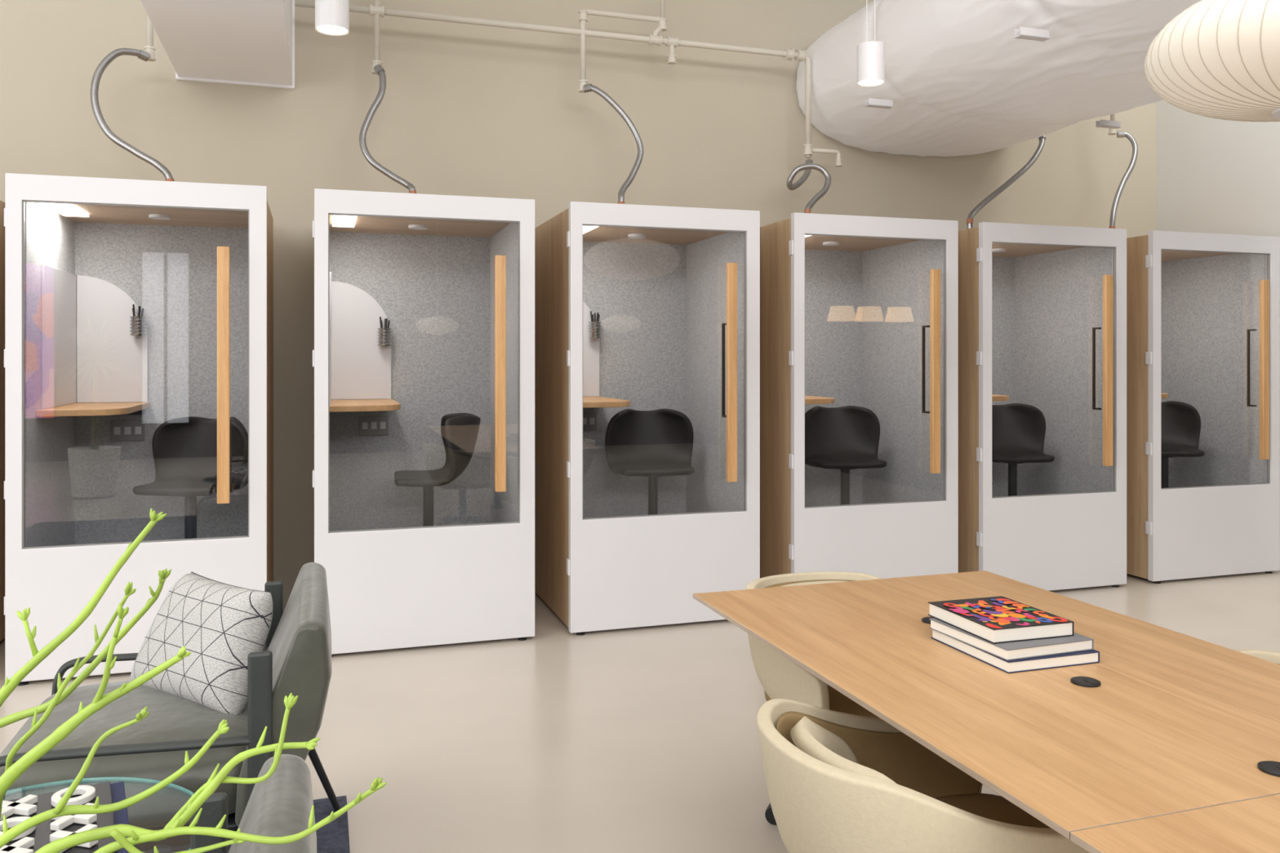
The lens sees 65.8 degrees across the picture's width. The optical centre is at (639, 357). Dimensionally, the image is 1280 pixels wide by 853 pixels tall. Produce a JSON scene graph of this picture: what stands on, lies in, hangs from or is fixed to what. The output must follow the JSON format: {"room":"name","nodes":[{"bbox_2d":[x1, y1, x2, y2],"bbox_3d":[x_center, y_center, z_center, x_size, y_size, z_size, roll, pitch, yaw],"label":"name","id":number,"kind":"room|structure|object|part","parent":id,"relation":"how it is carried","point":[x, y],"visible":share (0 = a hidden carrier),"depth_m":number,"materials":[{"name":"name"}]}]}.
{"room":"coworking office","nodes":[
{"label":"coworking office","id":0,"kind":"room"},
{"bbox_2d":[0,0,1155,604],"bbox_3d":[-1.566,-0.876,5.905,11.870,4.600,0.100,0,0,-18],"label":"wall","id":1,"kind":"structure","parent":0,"point":[464,109],"depth_m":6.07,"materials":[{"name":"paint"}]},
{"bbox_2d":[140,0,294,88],"bbox_3d":[-1.434,-1.928,2.978,0.625,0.760,5.550,0,0,-18],"label":"air duct","id":2,"kind":"object","parent":1,"relation":"attached to","point":[245,42],"visible":1,"depth_m":4.85,"materials":[{"name":"white metal"}]},
{"bbox_2d":[795,0,1200,156],"bbox_3d":[2.689,-1.850,4.546,1.874,0.909,5.094,0,0,-18],"label":"duct","id":3,"kind":"object","parent":1,"relation":"attached to","point":[962,77],"visible":0.8,"depth_m":5.38,"materials":[{"name":"white fabric"}]},
{"bbox_2d":[0,570,1279,852],"bbox_3d":[0.234,1.474,0.365,11.870,0.100,11.750,0,0,-18],"label":"floor","id":4,"kind":"structure","parent":0,"point":[639,740],"depth_m":3.77,"materials":[{"name":"concrete"}]},
{"bbox_2d":[0,200,4,641],"bbox_3d":[-3.577,0.314,4.492,1.064,2.220,1.065,0,0,-18],"label":"booth","id":5,"kind":"object","parent":4,"relation":"on","point":[2,203],"visible":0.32,"depth_m":4.90,"materials":[{"name":"white laminate"}]},
{"bbox_2d":[4,173,273,685],"bbox_3d":[-2.386,0.314,4.879,1.064,2.220,1.065,0,0,-18],"label":"booth","id":6,"kind":"object","parent":4,"relation":"on","point":[86,398],"visible":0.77,"depth_m":4.88,"materials":[{"name":"white wood"}]},
{"bbox_3d":[-2.708,-0.705,4.641,0.110,0.013,0.540,0,0,-18],"label":"light panel","id":7,"kind":"part","parent":6,"relation":"part of","materials":[{"name":"white plastic"}]},
{"bbox_2d":[35,402,149,417],"bbox_3d":[-2.681,0.254,4.887,0.357,0.030,0.752,0,0,-18],"label":"shelf","id":8,"kind":"object","parent":6,"relation":"attached to","point":[54,409],"depth_m":4.65,"materials":[{"name":"brown wood"}]},
{"bbox_2d":[114,426,119,435],"bbox_3d":[-2.771,0.389,5.241,0.030,0.040,0.002,0,0,-18],"label":"socket","id":9,"kind":"object","parent":6,"relation":"attached to","point":[117,429],"depth_m":5.24,"materials":[{"name":"grey plastic"}]},
{"bbox_2d":[111,419,144,441],"bbox_3d":[-2.725,0.389,5.262,0.160,0.110,0.010,0,0,-18],"label":"outlet plate","id":10,"kind":"object","parent":6,"relation":"attached to","point":[122,430],"depth_m":5.26,"materials":[{"name":"black plastic"}]},
{"bbox_2d":[124,426,130,434],"bbox_3d":[-2.724,0.389,5.256,0.030,0.040,0.002,0,0,-18],"label":"socket","id":11,"kind":"object","parent":6,"relation":"attached to","point":[127,429],"depth_m":5.25,"materials":[{"name":"grey plastic"}]},
{"bbox_2d":[89,48,173,181],"bbox_3d":[-2.573,-1.193,5.087,0.426,0.822,0.215,0,0,-1],"label":"flexible hose","id":12,"kind":"object","parent":6,"relation":"attached to","point":[140,54],"visible":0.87,"depth_m":5.00,"materials":[{"name":"metal"}]},
{"bbox_2d":[129,304,145,335],"bbox_3d":[-2.657,-0.199,5.229,0.076,0.166,0.076,0,0,-18],"label":"pen cup","id":13,"kind":"object","parent":6,"relation":"attached to","point":[137,324],"visible":1,"depth_m":5.20,"materials":[{"name":"silver metal"}]},
{"bbox_2d":[134,426,141,434],"bbox_3d":[-2.676,0.389,5.272,0.030,0.040,0.002,0,0,-18],"label":"socket","id":14,"kind":"object","parent":6,"relation":"attached to","point":[137,429],"depth_m":5.27,"materials":[{"name":"grey plastic"}]},
{"bbox_3d":[-2.393,-0.719,4.911,0.956,0.015,0.920,0,0,-18],"label":"ceiling panel","id":15,"kind":"part","parent":6,"relation":"part of","materials":[{"name":"brown wood"}]},
{"bbox_2d":[133,416,248,538],"bbox_3d":[-2.232,0.823,4.958,0.530,1.031,0.477,0,0,6],"label":"stool","id":16,"kind":"object","parent":6,"relation":"on","point":[184,449],"visible":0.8,"depth_m":5.05,"materials":[{"name":"black leather"}]},
{"bbox_3d":[-1.894,0.080,4.496,0.052,1.167,0.033,0,0,-18],"label":"handle","id":17,"kind":"part","parent":6,"relation":"part of","materials":[{"name":"brown wood"}]},
{"bbox_2d":[142,795,350,852],"bbox_3d":[-1.599,1.419,1.336,2.385,0.011,3.130,0,0,-18],"label":"rug","id":18,"kind":"object","parent":4,"relation":"on","point":[333,837],"visible":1,"depth_m":2.93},
{"bbox_2d":[4,777,194,849],"bbox_3d":[-1.106,1.141,1.786,0.599,0.542,0.599,0,0,-18],"label":"side table","id":19,"kind":"object","parent":18,"relation":"on","point":[100,780],"visible":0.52,"depth_m":2.06,"materials":[{"name":"clear glass"}]},
{"bbox_2d":[0,781,129,852],"bbox_3d":[-1.119,0.866,1.760,0.370,0.036,0.370,0,0,-30],"label":"game board","id":20,"kind":"object","parent":19,"relation":"on","point":[108,793],"visible":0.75,"depth_m":1.83,"materials":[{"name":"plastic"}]},
{"bbox_2d":[0,836,34,852],"bbox_3d":[-1.071,0.840,1.677,0.073,0.013,0.073,0,0,-30],"label":"game piece","id":21,"kind":"object","parent":20,"relation":"on","point":[22,846],"visible":1,"depth_m":1.69,"materials":[{"name":"beige plastic"}]},
{"bbox_2d":[0,816,35,840],"bbox_3d":[-1.119,0.840,1.760,0.074,0.013,0.074,0,0,-30],"label":"game piece","id":22,"kind":"object","parent":20,"relation":"on","point":[11,822],"visible":0.44,"depth_m":1.78,"materials":[{"name":"beige plastic"}]},
{"bbox_2d":[0,794,37,821],"bbox_3d":[-1.167,0.840,1.844,0.073,0.013,0.073,0,0,-30],"label":"game piece","id":23,"kind":"object","parent":20,"relation":"on","point":[23,806],"visible":0.87,"depth_m":1.83,"materials":[{"name":"beige plastic"}]},
{"bbox_2d":[51,785,95,807],"bbox_3d":[-1.084,0.840,1.892,0.074,0.013,0.074,0,0,-30],"label":"game piece","id":24,"kind":"object","parent":20,"relation":"on","point":[87,793],"visible":0.76,"depth_m":1.89,"materials":[{"name":"beige plastic"}]},
{"bbox_2d":[50,803,97,831],"bbox_3d":[-1.036,0.840,1.808,0.073,0.013,0.073,0,0,-30],"label":"game piece","id":25,"kind":"object","parent":20,"relation":"on","point":[60,823],"visible":0.48,"depth_m":1.79,"materials":[{"name":"beige plastic"}]},
{"bbox_2d":[49,823,97,852],"bbox_3d":[-0.988,0.840,1.725,0.073,0.013,0.073,0,0,-30],"label":"game piece","id":26,"kind":"object","parent":20,"relation":"on","point":[59,834],"visible":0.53,"depth_m":1.73,"materials":[{"name":"beige plastic"}]},
{"bbox_2d":[0,562,341,851],"bbox_3d":[-1.185,1.018,2.570,0.804,0.798,0.820,0,0,-18],"label":"armchair","id":27,"kind":"object","parent":18,"relation":"on","point":[295,657],"visible":0.64,"depth_m":2.31,"materials":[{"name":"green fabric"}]},
{"bbox_2d":[0,680,247,828],"bbox_3d":[-1.277,0.983,2.540,0.610,0.190,0.680,0,0,-18],"label":"seat cushion","id":28,"kind":"object","parent":27,"relation":"on","point":[171,717],"depth_m":2.31,"materials":[{"name":"grey fabric"}]},
{"bbox_3d":[-1.144,0.974,2.196,0.620,0.238,0.034,0,0,-18],"label":"armrest","id":29,"kind":"part","parent":27,"relation":"part of","materials":[{"name":"leather"}]},
{"bbox_3d":[-1.372,0.974,2.896,0.620,0.238,0.034,0,0,-18],"label":"armrest","id":30,"kind":"part","parent":27,"relation":"part of","materials":[{"name":"leather"}]},
{"bbox_3d":[-1.254,1.095,2.547,0.630,0.035,0.700,0,0,-18],"label":"seat frame","id":31,"kind":"part","parent":27,"relation":"part of","materials":[{"name":"grey fabric"}]},
{"bbox_2d":[129,571,272,715],"bbox_3d":[-1.182,0.767,2.682,0.476,0.310,0.217,0,0,36],"label":"throw pillow","id":32,"kind":"object","parent":27,"relation":"on","point":[220,624],"visible":0.91,"depth_m":2.57,"materials":[{"name":"white fabric"}]},
{"bbox_3d":[-0.875,0.890,2.276,0.053,0.425,0.020,0,0,-18],"label":"post","id":33,"kind":"part","parent":27,"relation":"part of","materials":[{"name":"leather"}]},
{"bbox_3d":[-1.106,0.890,2.989,0.053,0.425,0.020,0,0,-18],"label":"post","id":34,"kind":"part","parent":27,"relation":"part of","materials":[{"name":"leather"}]},
{"bbox_3d":[-0.942,0.852,2.648,0.221,0.466,0.750,0,0,-18],"label":"backrest","id":35,"kind":"part","parent":27,"relation":"part of","materials":[{"name":"grey fabric"}]},
{"bbox_3d":[-1.010,1.211,3.021,0.200,0.410,0.031,0,0,-37],"label":"leg","id":36,"kind":"part","parent":27,"relation":"part of","materials":[{"name":"black metal"}]},
{"bbox_2d":[0,508,386,852],"bbox_3d":[-0.699,0.779,0.609,0.604,1.267,0.959,0,0,31],"label":"potted plant","id":37,"kind":"object","parent":18,"relation":"on","point":[135,835],"visible":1,"depth_m":0.88,"materials":[{"name":"green plant"}]},
{"bbox_2d":[190,754,316,852],"bbox_3d":[-0.747,1.018,1.114,0.804,0.798,0.820,0,0,-18],"label":"armchair","id":38,"kind":"object","parent":18,"relation":"on","point":[280,805],"visible":0.79,"depth_m":1.43,"materials":[{"name":"fabric"}]},
{"bbox_3d":[-0.668,0.890,1.534,0.053,0.425,0.020,0,0,-18],"label":"post","id":39,"kind":"part","parent":38,"relation":"part of","materials":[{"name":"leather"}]},
{"bbox_3d":[-0.504,0.852,1.193,0.221,0.466,0.750,0,0,-18],"label":"backrest","id":40,"kind":"part","parent":38,"relation":"part of","materials":[{"name":"grey fabric"}]},
{"bbox_2d":[312,188,534,657],"bbox_3d":[-1.182,0.314,5.270,1.064,2.220,1.065,0,0,-18],"label":"booth","id":41,"kind":"object","parent":4,"relation":"on","point":[452,277],"visible":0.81,"depth_m":5.29,"materials":[{"name":"white laminate"}]},
{"bbox_3d":[-1.504,-0.705,5.032,0.110,0.013,0.540,0,0,-18],"label":"light panel","id":42,"kind":"part","parent":41,"relation":"part of","materials":[{"name":"white plastic"}]},
{"bbox_2d":[362,422,367,429],"bbox_3d":[-1.567,0.389,5.632,0.030,0.040,0.002,0,0,-18],"label":"socket","id":43,"kind":"object","parent":41,"relation":"attached to","point":[364,424],"depth_m":5.63,"materials":[{"name":"grey plastic"}]},
{"bbox_2d":[329,399,400,412],"bbox_3d":[-1.477,0.254,5.278,0.357,0.030,0.752,0,0,-18],"label":"shelf","id":44,"kind":"object","parent":41,"relation":"attached to","point":[335,405],"depth_m":5.01,"materials":[{"name":"brown wood"}]},
{"bbox_2d":[359,415,388,435],"bbox_3d":[-1.522,0.389,5.654,0.160,0.110,0.010,0,0,-18],"label":"outlet plate","id":45,"kind":"object","parent":41,"relation":"attached to","point":[368,424],"depth_m":5.65,"materials":[{"name":"black plastic"}]},
{"bbox_2d":[371,422,376,429],"bbox_3d":[-1.520,0.389,5.648,0.030,0.040,0.002,0,0,-18],"label":"socket","id":46,"kind":"object","parent":41,"relation":"attached to","point":[373,424],"depth_m":5.65,"materials":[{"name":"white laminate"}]},
{"bbox_2d":[380,422,385,428],"bbox_3d":[-1.472,0.389,5.663,0.030,0.040,0.002,0,0,-18],"label":"socket","id":47,"kind":"object","parent":41,"relation":"attached to","point":[382,424],"depth_m":5.66,"materials":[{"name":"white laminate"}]},
{"bbox_2d":[377,316,391,346],"bbox_3d":[-1.453,-0.149,5.620,0.076,0.166,0.076,0,0,-18],"label":"pen cup","id":48,"kind":"object","parent":41,"relation":"attached to","point":[384,335],"visible":1,"depth_m":5.59,"materials":[{"name":"silver metal"}]},
{"bbox_2d":[359,64,416,193],"bbox_3d":[-1.365,-1.211,5.424,0.314,0.854,0.187,0,0,20],"label":"flexible hose","id":49,"kind":"object","parent":41,"relation":"on","point":[379,69],"visible":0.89,"depth_m":5.40,"materials":[{"name":"metal"}]},
{"bbox_3d":[-1.189,-0.719,5.302,0.956,0.015,0.920,0,0,-18],"label":"ceiling panel","id":50,"kind":"part","parent":41,"relation":"part of","materials":[{"name":"brown wood"}]},
{"bbox_2d":[394,413,480,526],"bbox_3d":[-1.099,0.823,5.318,0.477,1.031,0.530,0,0,-14],"label":"stool","id":51,"kind":"object","parent":41,"relation":"on","point":[459,431],"visible":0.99,"depth_m":5.19,"materials":[{"name":"black leather"}]},
{"bbox_3d":[-0.690,0.080,4.888,0.052,1.167,0.033,0,0,-18],"label":"handle","id":52,"kind":"part","parent":41,"relation":"part of","materials":[{"name":"brown wood"}]},
{"bbox_2d":[534,201,759,635],"bbox_3d":[-0.003,0.314,5.653,1.064,2.220,1.065,0,0,-18],"label":"booth","id":53,"kind":"object","parent":4,"relation":"on","point":[674,291],"visible":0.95,"depth_m":5.54,"materials":[{"name":"white laminate"}]},
{"bbox_2d":[582,417,586,424],"bbox_3d":[-0.340,0.389,6.031,0.030,0.040,0.002,0,0,-18],"label":"socket","id":54,"kind":"object","parent":53,"relation":"attached to","point":[584,420],"depth_m":6.03,"materials":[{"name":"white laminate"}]},
{"bbox_2d":[582,412,596,430],"bbox_3d":[-0.342,0.389,6.037,0.160,0.110,0.010,0,0,-18],"label":"outlet plate","id":55,"kind":"object","parent":53,"relation":"attached to","point":[589,419],"depth_m":6.04,"materials":[{"name":"black plastic"}]},
{"bbox_3d":[-0.324,-0.705,5.415,0.110,0.013,0.540,0,0,-18],"label":"light panel","id":56,"kind":"part","parent":53,"relation":"part of","materials":[{"name":"white plastic"}]},
{"bbox_2d":[589,417,594,424],"bbox_3d":[-0.293,0.389,6.046,0.030,0.040,0.002,0,0,-18],"label":"socket","id":57,"kind":"object","parent":53,"relation":"attached to","point":[591,420],"depth_m":6.04,"materials":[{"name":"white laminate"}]},
{"bbox_2d":[588,311,600,338],"bbox_3d":[-0.274,-0.199,6.003,0.076,0.166,0.076,0,0,-18],"label":"pen cup","id":58,"kind":"object","parent":53,"relation":"attached to","point":[594,328],"visible":1,"depth_m":5.98,"materials":[{"name":"silver metal"}]},
{"bbox_2d":[582,396,630,408],"bbox_3d":[-0.297,0.254,5.661,0.357,0.030,0.752,0,0,-18],"label":"shelf","id":59,"kind":"object","parent":53,"relation":"attached to","point":[588,402],"depth_m":5.35,"materials":[{"name":"brown wood"}]},
{"bbox_2d":[583,84,644,204],"bbox_3d":[-0.158,-1.207,5.889,0.313,0.848,0.219,0,0,35],"label":"flexible hose","id":60,"kind":"object","parent":53,"relation":"on","point":[588,87],"visible":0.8,"depth_m":5.87,"materials":[{"name":"metal"}]},
{"bbox_2d":[604,408,694,515],"bbox_3d":[0.068,0.823,5.761,0.530,1.031,0.477,0,0,-10],"label":"stool","id":61,"kind":"object","parent":53,"relation":"on","point":[653,444],"visible":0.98,"depth_m":5.86,"materials":[{"name":"black leather"}]},
{"bbox_3d":[-0.009,-0.719,5.685,0.956,0.015,0.920,0,0,-18],"label":"ceiling panel","id":62,"kind":"part","parent":53,"relation":"part of","materials":[{"name":"brown wood"}]},
{"bbox_3d":[0.461,0.069,5.357,0.016,0.510,0.060,0,0,-18],"label":"pull handle","id":63,"kind":"part","parent":53,"relation":"part of","materials":[{"name":"black plastic"}]},
{"bbox_3d":[0.489,0.080,5.271,0.052,1.167,0.033,0,0,-18],"label":"handle","id":64,"kind":"part","parent":53,"relation":"part of","materials":[{"name":"brown wood"}]},
{"bbox_2d":[746,571,881,825],"bbox_3d":[0.625,1.066,2.948,0.584,0.716,0.676,0,0,-18],"label":"tub chair","id":65,"kind":"object","parent":4,"relation":"on","point":[780,677],"visible":0.27,"depth_m":2.80,"materials":[{"name":"fabric"}]},
{"bbox_2d":[780,580,845,586],"bbox_3d":[0.580,0.851,3.086,0.473,0.260,0.242,0,0,-18],"label":"cushion","id":66,"kind":"object","parent":65,"relation":"on","point":[828,581],"depth_m":3.18,"materials":[{"name":"fabric"}]},
{"bbox_2d":[760,212,958,578],"bbox_3d":[1.198,0.314,6.043,1.064,2.220,1.065,0,0,-18],"label":"booth","id":67,"kind":"object","parent":4,"relation":"on","point":[855,310],"visible":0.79,"depth_m":5.77,"materials":[{"name":"white laminate"}]},
{"bbox_2d":[786,159,831,213],"bbox_3d":[1.059,-1.029,6.217,0.299,0.490,0.224,0,0,-43],"label":"flexible hose","id":68,"kind":"object","parent":67,"relation":"on","point":[809,165],"visible":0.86,"depth_m":6.20,"materials":[{"name":"metal"}]},
{"bbox_2d":[804,395,834,404],"bbox_3d":[0.904,0.254,6.051,0.357,0.030,0.752,0,0,-18],"label":"shelf","id":69,"kind":"object","parent":67,"relation":"attached to","point":[808,399],"depth_m":5.72,"materials":[{"name":"brown wood"}]},
{"bbox_2d":[804,405,886,504],"bbox_3d":[1.258,0.823,6.127,0.530,1.031,0.477,0,0,-8],"label":"stool","id":70,"kind":"object","parent":67,"relation":"on","point":[846,438],"visible":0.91,"depth_m":6.23,"materials":[{"name":"black leather"}]},
{"bbox_3d":[1.192,-0.719,6.076,0.956,0.015,0.920,0,0,-18],"label":"ceiling panel","id":71,"kind":"part","parent":67,"relation":"part of","materials":[{"name":"brown wood"}]},
{"bbox_3d":[1.662,0.069,5.747,0.016,0.510,0.060,0,0,-18],"label":"pull handle","id":72,"kind":"part","parent":67,"relation":"part of","materials":[{"name":"black plastic"}]},
{"bbox_3d":[1.690,0.080,5.661,0.052,1.167,0.033,0,0,-18],"label":"handle","id":73,"kind":"part","parent":67,"relation":"part of","materials":[{"name":"brown wood"}]},
{"bbox_2d":[756,698,1088,852],"bbox_3d":[0.568,1.066,1.925,0.676,0.716,0.584,0,0,-18],"label":"tub chair","id":74,"kind":"object","parent":4,"relation":"on","point":[837,782],"visible":0.92,"depth_m":1.76,"materials":[{"name":"fabric"}]},
{"bbox_2d":[790,715,896,783],"bbox_3d":[0.429,0.851,1.879,0.242,0.260,0.473,0,0,-18],"label":"cushion","id":75,"kind":"object","parent":74,"relation":"on","point":[834,744],"depth_m":1.96,"materials":[{"name":"fabric"}]},
{"bbox_2d":[933,793,1051,828],"bbox_3d":[0.625,1.006,1.943,0.550,0.095,0.460,0,0,-18],"label":"seat cushion","id":76,"kind":"object","parent":74,"relation":"on","point":[991,806],"depth_m":2.11,"materials":[{"name":"fabric"}]},
{"bbox_2d":[693,570,1279,852],"bbox_3d":[1.075,1.050,1.651,1.005,0.747,2.876,0,0,-18],"label":"meeting table","id":77,"kind":"object","parent":4,"relation":"on","point":[1169,742],"visible":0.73,"depth_m":1.93,"materials":[{"name":"brown wood"}]},
{"bbox_2d":[930,630,1099,673],"bbox_3d":[0.869,0.671,2.312,0.245,0.025,0.285,0,0,-18],"label":"book","id":78,"kind":"object","parent":77,"relation":"on","point":[1091,656],"visible":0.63,"depth_m":2.19,"materials":[{"name":"white paper"}]},
{"bbox_2d":[928,617,1093,660],"bbox_3d":[0.862,0.646,2.315,0.240,0.024,0.275,0,0,-20],"label":"book","id":79,"kind":"object","parent":78,"relation":"on","point":[1011,651],"visible":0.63,"depth_m":2.21,"materials":[{"name":"paper"}]},
{"bbox_2d":[928,595,1073,644],"bbox_3d":[0.848,0.617,2.342,0.215,0.035,0.255,0,0,-17],"label":"book","id":80,"kind":"object","parent":79,"relation":"on","point":[1000,619],"visible":1,"depth_m":2.28,"materials":[{"name":"paper"}]},
{"bbox_2d":[943,598,1067,628],"bbox_3d":[0.852,0.600,2.329,0.209,0.002,0.226,0,0,-17],"label":"print","id":81,"kind":"object","parent":80,"relation":"on","point":[985,613],"depth_m":2.31},
{"bbox_2d":[958,222,1126,591],"bbox_3d":[2.366,0.314,6.423,1.064,2.220,1.065,0,0,-18],"label":"booth","id":82,"kind":"object","parent":4,"relation":"on","point":[1042,308],"visible":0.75,"depth_m":6.11,"materials":[{"name":"white laminate"}]},
{"bbox_2d":[991,394,1008,401],"bbox_3d":[2.072,0.254,6.431,0.357,0.030,0.752,0,0,-18],"label":"shelf","id":83,"kind":"object","parent":82,"relation":"attached to","point":[995,397],"depth_m":6.09,"materials":[{"name":"brown wood"}]},
{"bbox_2d":[966,134,1045,229],"bbox_3d":[2.493,-1.181,6.705,0.840,0.791,0.073,0,0,-33],"label":"flexible hose","id":84,"kind":"object","parent":82,"relation":"attached to","point":[1042,139],"visible":0.88,"depth_m":6.69,"materials":[{"name":"metal"}]},
{"bbox_2d":[991,403,1054,496],"bbox_3d":[2.418,0.823,6.461,0.530,1.031,0.477,0,0,-2],"label":"stool","id":85,"kind":"object","parent":82,"relation":"on","point":[1018,429],"visible":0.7,"depth_m":6.56,"materials":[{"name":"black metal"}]},
{"bbox_3d":[2.360,-0.719,6.455,0.956,0.015,0.920,0,0,-18],"label":"ceiling panel","id":86,"kind":"part","parent":82,"relation":"part of","materials":[{"name":"brown wood"}]},
{"bbox_3d":[2.830,0.069,6.127,0.016,0.510,0.060,0,0,-18],"label":"pull handle","id":87,"kind":"part","parent":82,"relation":"part of","materials":[{"name":"black plastic"}]},
{"bbox_3d":[2.858,0.080,6.040,0.052,1.167,0.033,0,0,-18],"label":"handle","id":88,"kind":"part","parent":82,"relation":"part of","materials":[{"name":"brown wood"}]},
{"bbox_2d":[1126,230,1279,583],"bbox_3d":[3.568,0.314,6.814,1.064,2.220,1.065,0,0,-18],"label":"booth","id":89,"kind":"object","parent":4,"relation":"on","point":[1203,309],"visible":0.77,"depth_m":6.49,"materials":[{"name":"white laminate"}]},
{"bbox_2d":[1109,130,1137,228],"bbox_3d":[3.411,-1.209,6.968,0.142,0.848,0.409,0,0,33],"label":"flexible hose","id":90,"kind":"object","parent":89,"relation":"on","point":[1121,134],"visible":0.85,"depth_m":6.98,"materials":[{"name":"metal"}]},
{"bbox_2d":[1160,392,1168,398],"bbox_3d":[3.274,0.254,6.822,0.357,0.030,0.752,0,0,-18],"label":"shelf","id":91,"kind":"object","parent":89,"relation":"attached to","point":[1162,395],"depth_m":6.49,"materials":[{"name":"brown wood"}]},
{"bbox_2d":[1160,400,1204,488],"bbox_3d":[3.616,0.823,6.846,0.530,1.031,0.477,0,0,12],"label":"stool","id":92,"kind":"object","parent":89,"relation":"on","point":[1180,422],"visible":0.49,"depth_m":6.89,"materials":[{"name":"black leather"}]},
{"bbox_3d":[3.562,-0.719,6.846,0.956,0.015,0.920,0,0,-18],"label":"ceiling panel","id":93,"kind":"part","parent":89,"relation":"part of","materials":[{"name":"brown wood"}]},
{"bbox_3d":[4.032,0.069,6.517,0.016,0.510,0.060,0,0,-18],"label":"pull handle","id":94,"kind":"part","parent":89,"relation":"part of","materials":[{"name":"black plastic"}]},
{"bbox_3d":[4.060,0.080,6.431,0.052,1.167,0.033,0,0,-18],"label":"handle","id":95,"kind":"part","parent":89,"relation":"part of","materials":[{"name":"brown wood"}]},
{"bbox_2d":[1236,648,1279,664],"bbox_3d":[1.321,1.066,2.133,0.676,0.716,0.584,0,0,-18],"label":"tub chair","id":96,"kind":"object","parent":4,"relation":"on","point":[1271,656],"visible":0.03,"depth_m":2.38,"materials":[{"name":"fabric"}]},
{"bbox_2d":[1155,99,1279,236],"bbox_3d":[4.270,-0.876,6.987,0.100,4.600,1.450,0,0,-18],"label":"wall","id":97,"kind":"structure","parent":0,"point":[1214,175],"depth_m":7.16,"materials":[{"name":"grey paint"}]},
{"bbox_3d":[0.234,-3.226,0.365,11.870,0.100,11.750,0,0,-18],"label":"ceiling","id":98,"kind":"structure","parent":0,"visible":0},
{"bbox_2d":[144,13,155,61],"bbox_3d":[-2.581,-2.372,5.207,0.056,1.609,0.056,0,0,-18],"label":"pipe","id":99,"kind":"object","parent":98,"relation":"hanging from","point":[149,48],"visible":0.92,"depth_m":5.19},
{"bbox_2d":[315,0,349,35],"bbox_3d":[-1.136,-2.191,3.648,0.120,1.970,0.120,0,0,-18],"label":"pendant light","id":100,"kind":"object","parent":98,"relation":"hanging from","point":[331,16],"visible":1,"depth_m":3.60,"materials":[{"name":"white metal"}]},
{"bbox_2d":[317,25,346,34],"bbox_3d":[-1.136,-1.209,3.648,0.104,0.002,0.104,0,0,-18],"label":"diffuser","id":101,"kind":"object","parent":100,"relation":"attached to","point":[324,29],"depth_m":3.65,"materials":[{"name":"white plastic"}]},
{"bbox_2d":[294,0,842,166],"bbox_3d":[-0.286,-2.214,5.953,3.382,1.924,0.077,0,0,-18],"label":"pipe","id":102,"kind":"object","parent":98,"relation":"hanging from","point":[376,11],"visible":0.99,"depth_m":5.97,"materials":[{"name":"beige metal"}]},
{"bbox_2d":[857,0,884,87],"bbox_3d":[1.007,-2.181,4.312,0.120,1.970,0.120,0,0,-18],"label":"pendant light","id":103,"kind":"object","parent":98,"relation":"hanging from","point":[871,54],"visible":1,"depth_m":4.26,"materials":[{"name":"white metal"}]},
{"bbox_3d":[1.007,-1.278,4.312,0.120,0.165,0.120,0,0,-18],"label":"lamp shade","id":104,"kind":"part","parent":103,"relation":"part of","materials":[{"name":"white laminate"}]},
{"bbox_2d":[858,79,883,85],"bbox_3d":[1.007,-1.199,4.312,0.104,0.002,0.104,0,0,-18],"label":"diffuser","id":105,"kind":"object","parent":103,"relation":"attached to","point":[861,82],"depth_m":4.30,"materials":[{"name":"white plastic"}]},
{"bbox_2d":[1108,113,1116,134],"bbox_3d":[3.420,-2.395,7.157,0.056,1.562,0.056,0,0,-18],"label":"pipe","id":106,"kind":"object","parent":98,"relation":"hanging from","point":[1111,131],"visible":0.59,"depth_m":7.14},
{"bbox_2d":[1144,0,1279,121],"bbox_3d":[1.781,-1.913,2.608,0.802,2.526,0.804,0,0,-18],"label":"pendant","id":107,"kind":"object","parent":98,"relation":"hanging from","point":[1215,59],"visible":1,"depth_m":2.51,"materials":[{"name":"white paper"}]},
{"bbox_3d":[1.781,-1.913,2.608,0.196,2.526,0.196,0,0,-18],"label":"stem","id":108,"kind":"part","parent":107,"relation":"part of","materials":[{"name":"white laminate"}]}
]}

